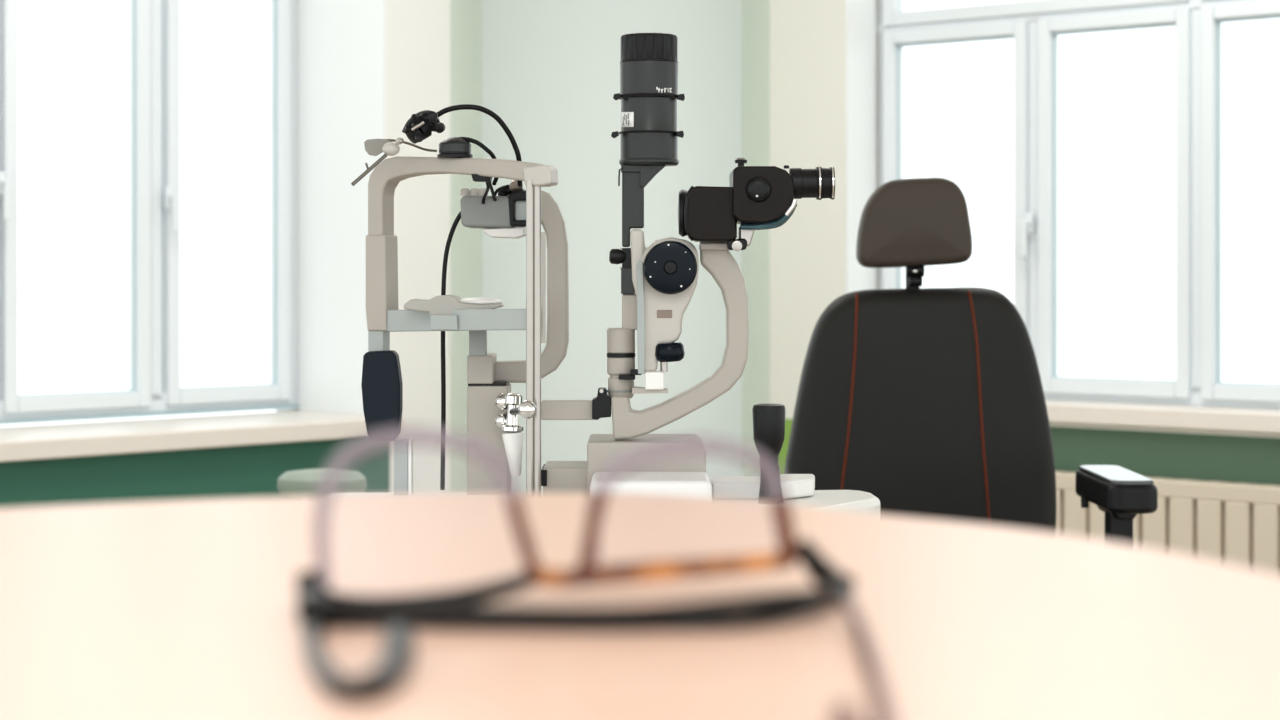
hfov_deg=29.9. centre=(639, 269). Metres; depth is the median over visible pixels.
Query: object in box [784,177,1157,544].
chair
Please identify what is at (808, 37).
wall
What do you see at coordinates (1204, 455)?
wall
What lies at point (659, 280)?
lamp
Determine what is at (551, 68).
wall
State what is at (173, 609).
round table
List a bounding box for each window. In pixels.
[0,0,404,461]
[877,0,1279,433]
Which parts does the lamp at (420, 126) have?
rod, shade plate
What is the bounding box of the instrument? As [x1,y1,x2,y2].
[460,180,568,492]
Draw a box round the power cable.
[440,211,460,489]
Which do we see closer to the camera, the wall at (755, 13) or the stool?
the stool
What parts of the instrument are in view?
head plate, knob arm, curved arm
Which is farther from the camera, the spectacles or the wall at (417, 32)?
the wall at (417, 32)
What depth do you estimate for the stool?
5.13 m
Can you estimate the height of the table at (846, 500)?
0.794 m
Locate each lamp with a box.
[351,104,522,186]
[541,33,834,501]
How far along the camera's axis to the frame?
2.65 m
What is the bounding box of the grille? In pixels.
[1055,471,1279,486]
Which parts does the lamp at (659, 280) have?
clamp knob, tower stem, tower stem, rail, prism plate, plate, knob stem, recess plate, slit knob, microscope arm, drum knob, lever, joystick stem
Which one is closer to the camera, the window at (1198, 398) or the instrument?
the instrument
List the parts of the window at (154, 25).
handle, sash, frame, handle, sill, sash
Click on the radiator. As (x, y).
(1227, 522)
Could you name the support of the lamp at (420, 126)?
attached to the frame
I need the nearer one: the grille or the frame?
the frame
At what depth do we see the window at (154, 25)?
7.60 m
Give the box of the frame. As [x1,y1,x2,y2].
[361,156,557,493]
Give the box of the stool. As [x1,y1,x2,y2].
[277,469,366,496]
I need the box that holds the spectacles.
[296,427,894,719]
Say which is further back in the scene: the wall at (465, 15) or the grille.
the wall at (465, 15)
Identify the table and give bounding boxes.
[0,493,1279,719]
[328,490,879,513]
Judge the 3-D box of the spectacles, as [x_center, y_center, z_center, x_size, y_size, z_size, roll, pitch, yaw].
[-0.016,0.068,0.556,0.150,0.051,0.228,0,0,0]
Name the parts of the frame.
post, polished post, white rod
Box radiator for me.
[1055,471,1279,574]
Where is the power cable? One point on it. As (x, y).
(457, 219)
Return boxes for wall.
[0,0,449,507]
[450,0,481,491]
[482,0,741,491]
[742,0,769,475]
[770,0,845,473]
[876,0,1279,484]

